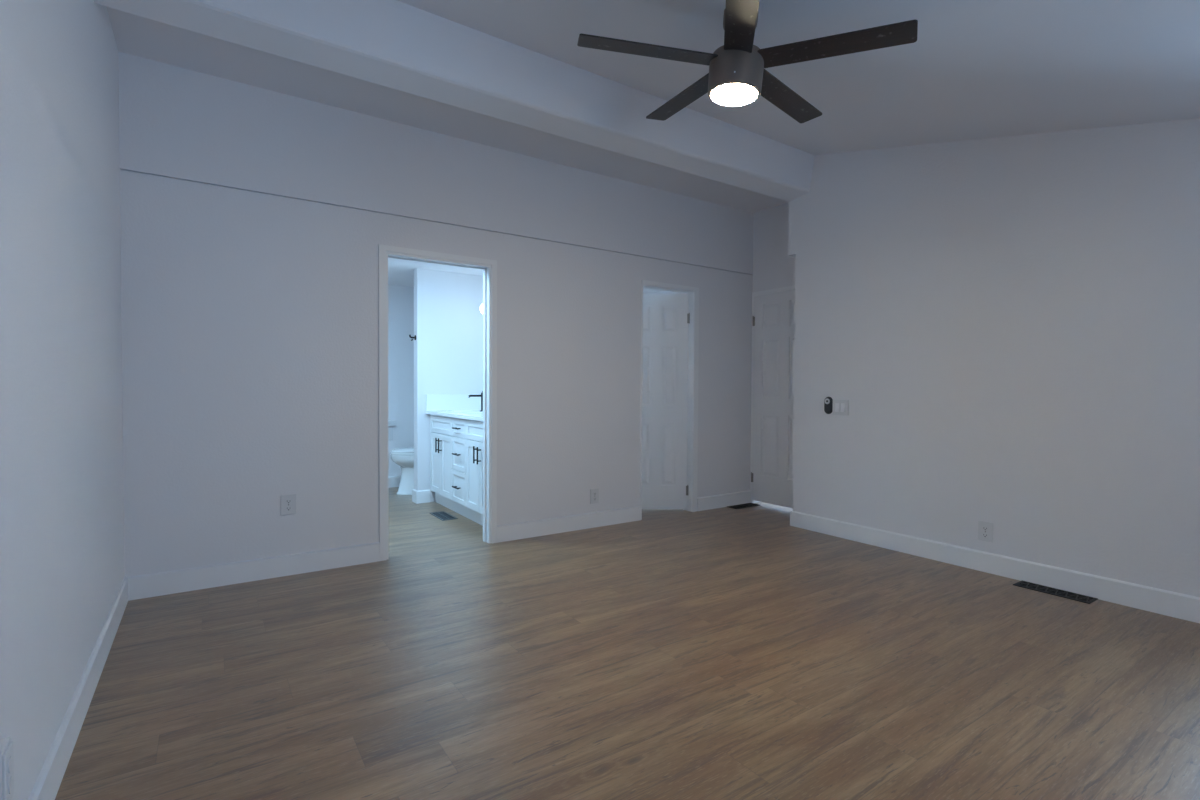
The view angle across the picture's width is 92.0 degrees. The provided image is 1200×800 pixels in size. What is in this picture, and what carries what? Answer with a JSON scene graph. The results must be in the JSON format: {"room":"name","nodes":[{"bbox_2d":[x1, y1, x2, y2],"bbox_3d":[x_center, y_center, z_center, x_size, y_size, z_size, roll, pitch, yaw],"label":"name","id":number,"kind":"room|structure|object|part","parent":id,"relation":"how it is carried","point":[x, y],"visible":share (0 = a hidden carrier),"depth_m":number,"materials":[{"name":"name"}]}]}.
{"room":"empty bedroom","nodes":[
{"label":"empty bedroom","id":0,"kind":"room"},
{"bbox_2d":[0,0,124,799],"bbox_3d":[-1.299,-0.460,1.154,0.120,3.100,4.585,-1,1,-34],"label":"wall","id":1,"kind":"structure","parent":0,"point":[62,568],"depth_m":1.67,"materials":[{"name":"white paint"}]},
{"bbox_2d":[0,737,13,799],"bbox_3d":[-1.214,0.765,1.177,0.028,0.128,0.074,-1,1,-34],"label":"outlet box","id":2,"kind":"object","parent":1,"relation":"attached to","point":[6,745],"visible":1,"depth_m":1.17,"materials":[{"name":"white plastic"}]},
{"bbox_2d":[8,755,13,773],"bbox_3d":[-1.204,0.744,1.183,0.002,0.033,0.033,-1,1,-34],"label":"socket","id":3,"kind":"object","parent":2,"relation":"attached to","point":[10,757],"depth_m":1.18,"materials":[{"name":"white plastic"}]},
{"bbox_2d":[8,775,13,793],"bbox_3d":[-1.204,0.786,1.184,0.002,0.033,0.033,-1,1,-34],"label":"socket","id":4,"kind":"object","parent":2,"relation":"attached to","point":[10,777],"depth_m":1.18,"materials":[{"name":"white plastic"}]},
{"bbox_2d":[28,577,127,799],"bbox_3d":[-1.261,1.028,1.239,0.015,0.122,4.325,-1,1,-34],"label":"baseboard","id":5,"kind":"structure","parent":1,"relation":"attached to","point":[46,787],"depth_m":1.86,"materials":[{"name":"white wood"}]},
{"bbox_2d":[388,284,413,476],"bbox_3d":[-2.910,-0.149,6.132,2.660,2.260,0.100,-1,1,-34],"label":"wall","id":6,"kind":"structure","parent":0,"point":[400,298],"depth_m":6.52,"materials":[{"name":"white paint"}]},
{"bbox_2d":[388,420,395,439],"bbox_3d":[-2.480,0.339,6.338,0.475,0.220,0.060,-1,1,-34],"label":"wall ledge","id":7,"kind":"object","parent":6,"relation":"attached to","point":[391,423],"visible":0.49,"depth_m":6.44,"materials":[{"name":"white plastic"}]},
{"bbox_2d":[388,420,395,425],"bbox_3d":[-2.480,0.259,6.336,0.475,0.060,0.060,-1,1,-34],"label":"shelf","id":8,"kind":"object","parent":7,"relation":"attached to","point":[390,422],"depth_m":6.42,"materials":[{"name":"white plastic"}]},
{"bbox_2d":[388,476,400,487],"bbox_3d":[-2.841,0.920,6.134,2.560,0.122,0.015,-1,1,-34],"label":"baseboard","id":9,"kind":"structure","parent":6,"relation":"attached to","point":[393,481],"depth_m":6.49,"materials":[{"name":"white wood"}]},
{"bbox_2d":[388,259,482,286],"bbox_3d":[-2.113,-1.303,5.028,2.760,0.100,2.775,-1,1,-34],"label":"ceiling","id":10,"kind":"structure","parent":0,"point":[400,272],"depth_m":5.65,"materials":[{"name":"white paint"}]},
{"bbox_2d":[118,52,753,577],"bbox_3d":[-0.476,-0.522,4.410,4.895,3.100,0.114,-1,1,-34],"label":"wall","id":11,"kind":"structure","parent":0,"point":[254,220],"depth_m":3.57,"materials":[{"name":"white paint"}]},
{"bbox_2d":[128,542,379,600],"bbox_3d":[-1.942,0.981,3.380,1.259,0.122,0.015,-1,1,-34],"label":"baseboard","id":12,"kind":"structure","parent":11,"relation":"attached to","point":[196,578],"depth_m":3.32,"materials":[{"name":"white wood"}]},
{"bbox_2d":[281,494,295,514],"bbox_3d":[-1.848,0.621,3.438,0.082,0.118,0.011,-1,1,-34],"label":"wall outlet","id":13,"kind":"object","parent":11,"relation":"attached to","point":[288,502],"visible":1,"depth_m":3.43,"materials":[{"name":"white plastic"}]},
{"bbox_2d":[378,244,496,560],"bbox_3d":[-1.113,0.019,3.988,0.810,2.029,0.128,-1,1,-34],"label":"trim","id":14,"kind":"structure","parent":11,"relation":"attached to","point":[385,252],"depth_m":4.10,"materials":[{"name":"white wood"}]},
{"bbox_2d":[497,506,640,542],"bbox_3d":[-0.203,0.965,4.558,1.319,0.122,0.015,-1,1,-34],"label":"baseboard","id":15,"kind":"structure","parent":11,"relation":"attached to","point":[528,529],"depth_m":4.51,"materials":[{"name":"white wood"}]},
{"bbox_2d":[590,488,598,503],"bbox_3d":[-0.044,0.773,4.663,0.082,0.118,0.011,-1,1,-34],"label":"wall outlet","id":16,"kind":"object","parent":11,"relation":"attached to","point":[594,493],"visible":1,"depth_m":4.66,"materials":[{"name":"white plastic"}]},
{"bbox_2d":[642,293,689,508],"bbox_3d":[0.519,0.014,5.303,0.586,1.965,0.165,0,1,-1],"label":"door","id":17,"kind":"structure","parent":11,"relation":"in","point":[666,318],"depth_m":5.29,"materials":[{"name":"wood"}]},
{"bbox_2d":[640,280,698,519],"bbox_3d":[0.588,0.001,5.139,0.653,2.035,0.122,-1,1,-34],"label":"trim","id":18,"kind":"structure","parent":11,"relation":"attached to","point":[693,326],"depth_m":5.25,"materials":[{"name":"white wood"}]},
{"bbox_2d":[697,490,750,510],"bbox_3d":[1.188,0.953,5.499,0.720,0.122,0.015,-1,1,-34],"label":"baseboard","id":19,"kind":"structure","parent":11,"relation":"attached to","point":[729,499],"depth_m":5.48,"materials":[{"name":"white wood"}]},
{"bbox_2d":[414,268,482,501],"bbox_3d":[-1.503,-0.136,5.813,0.688,2.260,0.115,-1,1,-34],"label":"wall","id":20,"kind":"structure","parent":0,"point":[448,317],"depth_m":5.69,"materials":[{"name":"white paint"}]},
{"bbox_2d":[412,489,429,503],"bbox_3d":[-1.751,0.935,5.671,0.133,0.122,0.145,-1,1,-34],"label":"baseboard","id":21,"kind":"structure","parent":20,"relation":"attached to","point":[422,496],"depth_m":5.62,"materials":[{"name":"white wood"}]},
{"bbox_2d":[94,0,813,212],"bbox_3d":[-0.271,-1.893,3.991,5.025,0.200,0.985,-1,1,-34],"label":"ceiling beam","id":22,"kind":"structure","parent":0,"point":[135,35],"depth_m":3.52,"materials":[{"name":"white paint"}]},
{"bbox_2d":[55,487,1199,799],"bbox_3d":[0.463,1.098,4.145,6.600,0.120,7.700,-1,1,-34],"label":"floor","id":23,"kind":"structure","parent":0,"point":[724,653],"depth_m":2.24,"materials":[{"name":"brown wood"}]},
{"bbox_2d":[390,447,413,494],"bbox_3d":[-1.839,0.578,6.222,0.788,0.812,0.456,-1,1,-34],"label":"toilet","id":24,"kind":"object","parent":23,"relation":"on","point":[404,457],"visible":0.23,"depth_m":6.02,"materials":[{"name":"white ceramic"}]},
{"bbox_3d":[-1.920,0.550,6.166,0.592,0.022,0.372,-1,1,-34],"label":"seat","id":25,"kind":"part","parent":24,"relation":"part of","materials":[{"name":"white ceramic"}]},
{"bbox_3d":[-1.914,0.520,6.170,0.598,0.031,0.370,-1,1,-34],"label":"lid","id":26,"kind":"part","parent":24,"relation":"part of","materials":[{"name":"white ceramic"}]},
{"bbox_3d":[-1.890,0.636,6.188,0.660,0.147,0.370,-1,1,-34],"label":"bowl","id":27,"kind":"part","parent":24,"relation":"part of","materials":[{"name":"white ceramic"}]},
{"bbox_2d":[430,511,457,520],"bbox_3d":[-1.363,1.008,5.045,0.135,0.005,0.352,-1,1,-34],"label":"floor vent","id":28,"kind":"object","parent":23,"relation":"in","point":[442,515],"visible":1,"depth_m":5.05,"materials":[{"name":"grey metal"}]},
{"bbox_2d":[435,512,453,519],"bbox_3d":[-1.363,1.008,5.045,0.103,0.004,0.323,-1,1,-34],"label":"grille","id":29,"kind":"object","parent":28,"relation":"attached to","point":[441,515],"depth_m":5.02,"materials":[{"name":"grey metal"}]},
{"bbox_2d":[430,415,482,525],"bbox_3d":[-1.000,0.580,5.138,0.619,0.862,1.565,-1,1,-34],"label":"vanity cabinet","id":30,"kind":"object","parent":23,"relation":"on","point":[456,444],"visible":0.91,"depth_m":4.99,"materials":[{"name":"white wood"}]},
{"bbox_3d":[-1.546,0.592,5.475,0.020,0.563,0.291,-1,1,-34],"label":"cabinet door","id":31,"kind":"part","parent":30,"relation":"part of","materials":[{"name":"white wood"}]},
{"bbox_3d":[-1.506,0.416,5.363,0.036,0.135,0.012,-1,1,-34],"label":"bar handle","id":32,"kind":"part","parent":30,"relation":"part of","materials":[{"name":"black metal"}]},
{"bbox_3d":[-1.381,0.598,5.231,0.020,0.563,0.291,-1,1,-34],"label":"cabinet door","id":33,"kind":"part","parent":30,"relation":"part of","materials":[{"name":"white wood"}]},
{"bbox_2d":[426,394,482,420],"bbox_3d":[-0.996,0.053,5.138,0.608,0.190,1.580,-1,1,-34],"label":"countertop","id":34,"kind":"structure","parent":30,"relation":"on","point":[436,404],"depth_m":5.69,"materials":[{"name":"white stone"}]},
{"bbox_2d":[447,410,482,412],"bbox_3d":[-1.225,0.171,5.414,0.318,0.142,0.456,-1,1,-34],"label":"sink basin","id":35,"kind":"object","parent":34,"relation":"in","point":[455,411],"visible":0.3,"depth_m":5.51,"materials":[{"name":"white ceramic"}]},
{"bbox_2d":[468,391,482,410],"bbox_3d":[-1.163,0.008,5.501,0.192,0.204,0.052,-1,1,-34],"label":"faucet","id":36,"kind":"object","parent":34,"relation":"on","point":[481,395],"visible":0.63,"depth_m":5.51,"materials":[{"name":"black metal"}]},
{"bbox_3d":[-1.121,0.019,5.529,0.052,0.180,0.052,-1,1,-34],"label":"post","id":37,"kind":"part","parent":36,"relation":"part of","materials":[{"name":"black metal"}]},
{"bbox_3d":[-1.204,0.748,4.971,0.020,0.276,0.336,-1,1,-34],"label":"drawer","id":38,"kind":"part","parent":30,"relation":"part of","materials":[{"name":"white wood"}]},
{"bbox_3d":[-1.202,0.465,4.965,0.020,0.283,0.336,-1,1,-34],"label":"drawer","id":39,"kind":"part","parent":30,"relation":"part of","materials":[{"name":"white wood"}]},
{"bbox_3d":[-1.201,0.242,4.960,0.020,0.154,0.336,-1,1,-34],"label":"drawer","id":40,"kind":"part","parent":30,"relation":"part of","materials":[{"name":"white wood"}]},
{"bbox_3d":[-1.028,0.611,4.709,0.020,0.563,0.281,-1,1,-34],"label":"cabinet door","id":41,"kind":"part","parent":30,"relation":"part of","materials":[{"name":"white wood"}]},
{"bbox_3d":[-0.991,0.434,4.602,0.036,0.135,0.012,-1,1,-34],"label":"bar handle","id":42,"kind":"part","parent":30,"relation":"part of","materials":[{"name":"black metal"}]},
{"bbox_3d":[-0.868,0.616,4.473,0.020,0.563,0.281,-1,1,-34],"label":"cabinet door","id":43,"kind":"part","parent":30,"relation":"part of","materials":[{"name":"white wood"}]},
{"bbox_2d":[727,503,758,508],"bbox_3d":[1.373,1.011,5.539,0.335,0.005,0.122,-1,1,-34],"label":"floor vent","id":44,"kind":"object","parent":23,"relation":"in","point":[745,505],"visible":1,"depth_m":5.54,"materials":[{"name":"black metal"}]},
{"bbox_2d":[732,503,754,507],"bbox_3d":[1.373,1.011,5.539,0.307,0.004,0.090,-1,1,-34],"label":"grille","id":45,"kind":"object","parent":44,"relation":"attached to","point":[745,505],"depth_m":5.54,"materials":[{"name":"black metal"}]},
{"bbox_2d":[1013,581,1097,603],"bbox_3d":[2.522,1.064,3.219,0.128,0.005,0.352,-1,1,-34],"label":"floor vent","id":46,"kind":"object","parent":23,"relation":"in","point":[1024,584],"visible":1,"depth_m":3.21,"materials":[{"name":"black metal"}]},
{"bbox_2d":[643,288,661,292],"bbox_3d":[0.258,-1.310,5.933,1.900,0.100,1.615,-1,1,-34],"label":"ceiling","id":47,"kind":"structure","parent":0,"point":[645,290],"depth_m":6.75,"materials":[{"name":"white paint"}]},
{"bbox_2d":[654,291,684,293],"bbox_3d":[0.252,-0.130,5.957,1.900,2.260,1.615,-1,1,-34],"label":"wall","id":48,"kind":"structure","parent":0,"point":[662,292],"depth_m":6.68,"materials":[{"name":"white paint"}]},
{"bbox_2d":[753,203,795,291],"bbox_3d":[1.794,-0.530,5.325,0.110,3.100,0.925,-1,1,-34],"label":"wall","id":49,"kind":"structure","parent":0,"point":[773,268],"depth_m":5.46,"materials":[{"name":"white paint"}]},
{"bbox_2d":[750,285,794,502],"bbox_3d":[1.759,-0.011,5.372,0.122,2.060,0.821,-1,1,-34],"label":"trim","id":50,"kind":"structure","parent":49,"relation":"attached to","point":[788,288],"depth_m":5.66,"materials":[{"name":"white wood"}]},
{"bbox_2d":[751,290,794,507],"bbox_3d":[1.708,-0.007,5.351,0.165,1.981,0.742,-1,1,-34],"label":"door","id":51,"kind":"structure","parent":49,"relation":"in","point":[774,313],"depth_m":5.44,"materials":[{"name":"wood"}]},
{"bbox_2d":[397,0,1199,154],"bbox_3d":[0.854,-1.532,1.931,4.572,1.008,3.500,-1,1,-34],"label":"ceiling","id":52,"kind":"structure","parent":0,"point":[974,69],"depth_m":2.66,"materials":[{"name":"white paint"}]},
{"bbox_2d":[577,0,917,122],"bbox_3d":[0.557,-1.438,2.352,1.280,0.384,1.223,0,1,10],"label":"ceiling fan","id":53,"kind":"object","parent":52,"relation":"hanging from","point":[737,75],"visible":1,"depth_m":2.31,"materials":[{"name":"matte black metal"},{"name":"frosted glass"}]},
{"bbox_3d":[0.198,-1.418,2.351,0.575,0.006,0.115,4,12,-8],"label":"blade","id":54,"kind":"part","parent":53,"relation":"part of","materials":[{"name":"black wood"}]},
{"bbox_3d":[0.406,-1.426,2.736,0.115,0.006,0.575,-6,8,-25],"label":"blade","id":55,"kind":"part","parent":53,"relation":"part of","materials":[{"name":"black wood"}]},
{"bbox_2d":[711,84,757,105],"bbox_3d":[0.556,-1.259,2.409,0.192,0.022,0.192,2,4,-34],"label":"diffuser","id":56,"kind":"object","parent":53,"relation":"attached to","point":[723,94],"depth_m":2.37,"materials":[{"name":"white glass"}]},
{"bbox_3d":[0.498,-1.376,2.035,0.115,0.006,0.575,13,5,10],"label":"blade","id":57,"kind":"part","parent":53,"relation":"part of","materials":[{"name":"black metal"}]},
{"bbox_3d":[0.836,-1.389,2.657,0.575,0.006,0.115,1,-3,-44],"label":"blade","id":58,"kind":"part","parent":53,"relation":"part of","materials":[{"name":"black wood"}]},
{"bbox_3d":[0.892,-1.358,2.224,0.575,0.006,0.115,6,-4,28],"label":"blade","id":59,"kind":"part","parent":53,"relation":"part of","materials":[{"name":"black wood"}]},
{"bbox_2d":[788,118,1199,596],"bbox_3d":[2.817,-0.486,3.411,0.563,3.100,3.708,-1,1,-34],"label":"wall","id":60,"kind":"structure","parent":0,"point":[1008,327],"depth_m":3.45,"materials":[{"name":"white paint"}]},
{"bbox_2d":[824,397,832,413],"bbox_3d":[1.755,0.042,4.461,0.026,0.134,0.066,-1,1,-34],"label":"remote","id":61,"kind":"object","parent":60,"relation":"attached to","point":[828,402],"visible":1,"depth_m":4.45,"materials":[{"name":"black plastic"}]},
{"bbox_2d":[832,400,848,415],"bbox_3d":[1.815,0.058,4.379,0.018,0.116,0.132,-1,1,-34],"label":"light switch","id":62,"kind":"object","parent":60,"relation":"attached to","point":[840,407],"visible":1,"depth_m":4.37,"materials":[{"name":"white plastic"}]},
{"bbox_2d":[978,521,992,542],"bbox_3d":[2.375,0.811,3.569,0.011,0.118,0.082,-1,1,-34],"label":"wall outlet","id":63,"kind":"object","parent":60,"relation":"attached to","point":[985,529],"visible":1,"depth_m":3.56,"materials":[{"name":"white plastic"}]},
{"bbox_2d":[790,511,1199,622],"bbox_3d":[2.593,1.004,3.348,0.130,0.122,3.495,-1,1,-34],"label":"baseboard","id":64,"kind":"structure","parent":60,"relation":"attached to","point":[1164,602],"depth_m":3.42,"materials":[{"name":"white wood"}]}
]}

